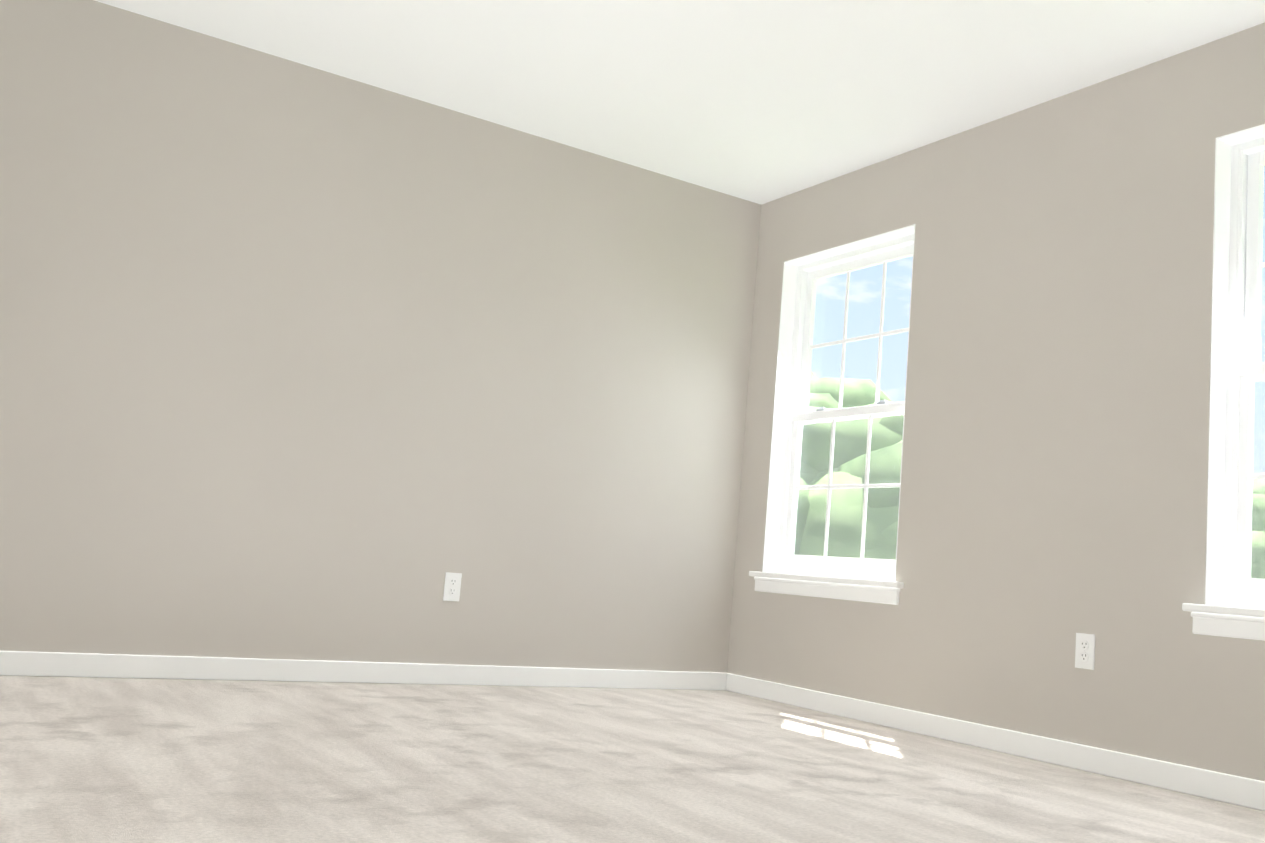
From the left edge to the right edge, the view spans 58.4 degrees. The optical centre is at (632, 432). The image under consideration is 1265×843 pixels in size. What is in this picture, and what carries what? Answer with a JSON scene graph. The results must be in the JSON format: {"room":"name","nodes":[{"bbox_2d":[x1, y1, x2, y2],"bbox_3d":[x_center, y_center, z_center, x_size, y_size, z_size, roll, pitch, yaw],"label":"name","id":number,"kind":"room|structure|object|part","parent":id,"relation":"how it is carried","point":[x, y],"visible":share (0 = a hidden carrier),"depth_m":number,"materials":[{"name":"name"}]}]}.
{"room":"empty room","nodes":[
{"label":"empty room","id":0,"kind":"room"},
{"bbox_2d":[0,0,760,672],"bbox_3d":[-1.031,-0.202,4.730,3.690,2.440,0.120,9,-8,-31],"label":"wall","id":1,"kind":"structure","parent":0,"point":[300,360],"depth_m":4.57,"materials":[{"name":"paint"}]},
{"bbox_2d":[0,651,723,689],"bbox_3d":[-1.106,0.958,4.522,3.660,0.083,0.018,9,-8,-31],"label":"baseboard","id":2,"kind":"structure","parent":1,"relation":"attached to","point":[12,663],"depth_m":4.47,"materials":[{"name":"white wood"}]},
{"bbox_2d":[443,572,461,600],"bbox_3d":[-0.757,0.651,4.768,0.072,0.118,0.008,9,-8,-31],"label":"duplex electrical outlet","id":3,"kind":"object","parent":1,"relation":"attached to","point":[452,585],"visible":1,"depth_m":4.76,"materials":[{"name":"white plastic"}]},
{"bbox_2d":[0,675,1264,842],"bbox_3d":[0.300,0.972,2.275,4.290,0.250,5.910,9,-8,-31],"label":"floor","id":4,"kind":"structure","parent":0,"point":[110,760],"depth_m":2.97,"materials":[{"name":"carpet"}]},
{"bbox_2d":[94,0,1264,204],"bbox_3d":[0.524,-1.654,2.594,4.290,0.180,5.910,9,-8,-31],"label":"ceiling","id":5,"kind":"structure","parent":0,"point":[761,102],"depth_m":4.25,"materials":[{"name":"white paint"}]},
{"bbox_2d":[727,23,1264,780],"bbox_3d":[2.040,-0.098,3.443,0.170,2.440,5.910,9,-8,-31],"label":"wall","id":6,"kind":"structure","parent":0,"point":[1055,473],"depth_m":4.12,"materials":[{"name":"paint"}]},
{"bbox_2d":[749,571,903,604],"bbox_3d":[0.866,0.688,5.024,0.137,0.093,0.970,9,-8,-31],"label":"window sill","id":7,"kind":"structure","parent":6,"relation":"attached to","point":[875,591],"depth_m":4.94,"materials":[{"name":"white wood"}]},
{"bbox_2d":[762,224,914,581],"bbox_3d":[0.981,-0.101,5.149,0.166,1.520,0.870,9,-8,-31],"label":"window","id":8,"kind":"structure","parent":6,"relation":"in","point":[792,415],"depth_m":5.38,"materials":[{"name":"white plastic"}]},
{"bbox_2d":[816,407,829,410],"bbox_3d":[0.897,-0.108,5.334,0.038,0.020,0.056,9,-8,-31],"label":"lock","id":9,"kind":"object","parent":8,"relation":"attached to","point":[820,408],"depth_m":5.32,"materials":[{"name":"grey metal"}]},
{"bbox_2d":[794,415,903,558],"bbox_3d":[1.015,0.274,5.146,0.001,0.718,0.806,9,-8,-31],"label":"screen","id":10,"kind":"object","parent":8,"relation":"attached to","point":[876,435],"depth_m":5.19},
{"bbox_2d":[877,400,891,404],"bbox_3d":[1.110,-0.131,4.996,0.038,0.020,0.056,9,-8,-31],"label":"lock","id":11,"kind":"object","parent":8,"relation":"attached to","point":[879,402],"depth_m":4.98,"materials":[{"name":"grey metal"}]},
{"bbox_2d":[724,673,1264,810],"bbox_3d":[1.861,1.055,3.252,0.018,0.083,5.310,9,-8,-31],"label":"baseboard","id":12,"kind":"structure","parent":6,"relation":"attached to","point":[1228,788],"depth_m":3.99,"materials":[{"name":"white wood"}]},
{"bbox_2d":[1075,633,1094,669],"bbox_3d":[1.541,0.746,3.858,0.008,0.118,0.072,9,-8,-31],"label":"outlet","id":13,"kind":"object","parent":6,"relation":"attached to","point":[1085,652],"visible":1,"depth_m":3.85,"materials":[{"name":"white plastic"}]},
{"bbox_2d":[1182,603,1264,640],"bbox_3d":[2.033,0.561,3.171,0.137,0.093,0.970,9,-8,-31],"label":"window sill","id":14,"kind":"structure","parent":6,"relation":"attached to","point":[1232,622],"depth_m":3.44,"materials":[{"name":"white wood"}]},
{"bbox_2d":[1205,124,1264,608],"bbox_3d":[2.148,-0.228,3.296,0.166,1.520,0.870,9,-8,-31],"label":"window","id":15,"kind":"structure","parent":6,"relation":"in","point":[1237,368],"depth_m":3.64,"materials":[{"name":"white plastic"}]},
{"bbox_3d":[2.184,-0.231,3.319,0.038,1.355,0.724,9,-8,-31],"label":"glass","id":16,"kind":"part","parent":15,"relation":"part of","materials":[{"name":"clear glass"}]},
{"bbox_2d":[1251,380,1264,578],"bbox_3d":[2.182,0.148,3.293,0.001,0.718,0.806,9,-8,-31],"label":"screen","id":17,"kind":"object","parent":15,"relation":"attached to","point":[1258,512],"depth_m":3.59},
{"label":"outside","id":18,"kind":"structure","parent":0,"visible":0},
{"bbox_3d":[7.610,9.072,32.775,550.000,0.500,550.000,9,-8,-31],"label":"ground","id":19,"kind":"structure","parent":18,"visible":0},
{"bbox_2d":[795,477,809,554],"bbox_3d":[-0.038,2.886,22.015,9.497,7.840,8.111,9,-8,-31],"label":"tree","id":20,"kind":"object","parent":19,"relation":"on","point":[803,510],"depth_m":19.49,"materials":[{"name":"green plant"}]},
{"bbox_2d":[809,377,892,407],"bbox_3d":[4.103,3.078,25.716,9.290,9.048,8.224,9,-8,-31],"label":"tree","id":21,"kind":"object","parent":19,"relation":"on","point":[850,387],"depth_m":25.54,"materials":[{"name":"green plant"}]},
{"bbox_2d":[799,400,903,559],"bbox_3d":[4.998,3.313,22.672,8.279,8.001,9.102,9,-8,-31],"label":"tree","id":22,"kind":"object","parent":19,"relation":"on","point":[858,537],"depth_m":18.90,"materials":[{"name":"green plant"}]},
{"bbox_2d":[800,406,902,483],"bbox_3d":[3.353,3.045,22.527,8.538,8.219,8.200,9,-8,-31],"label":"tree","id":23,"kind":"object","parent":19,"relation":"on","point":[841,436],"depth_m":21.15,"materials":[{"name":"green plant"}]},
{"bbox_2d":[812,441,901,507],"bbox_3d":[5.556,3.437,20.586,6.365,7.346,7.035,9,-8,-31],"label":"tree","id":24,"kind":"object","parent":19,"relation":"on","point":[878,469],"depth_m":19.60,"materials":[{"name":"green plant"}]},
{"bbox_2d":[1251,493,1264,578],"bbox_3d":[36.836,9.694,71.947,12.822,12.599,10.691,9,-8,-31],"label":"tree","id":25,"kind":"object","parent":19,"relation":"on","point":[1258,554],"depth_m":68.28,"materials":[{"name":"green plant"}]},
{"bbox_2d":[1252,479,1264,494],"bbox_3d":[43.523,10.121,77.522,13.004,14.223,14.494,9,-8,-31],"label":"tree","id":26,"kind":"object","parent":19,"relation":"on","point":[1259,487],"depth_m":76.46,"materials":[{"name":"green plant"}]}
]}

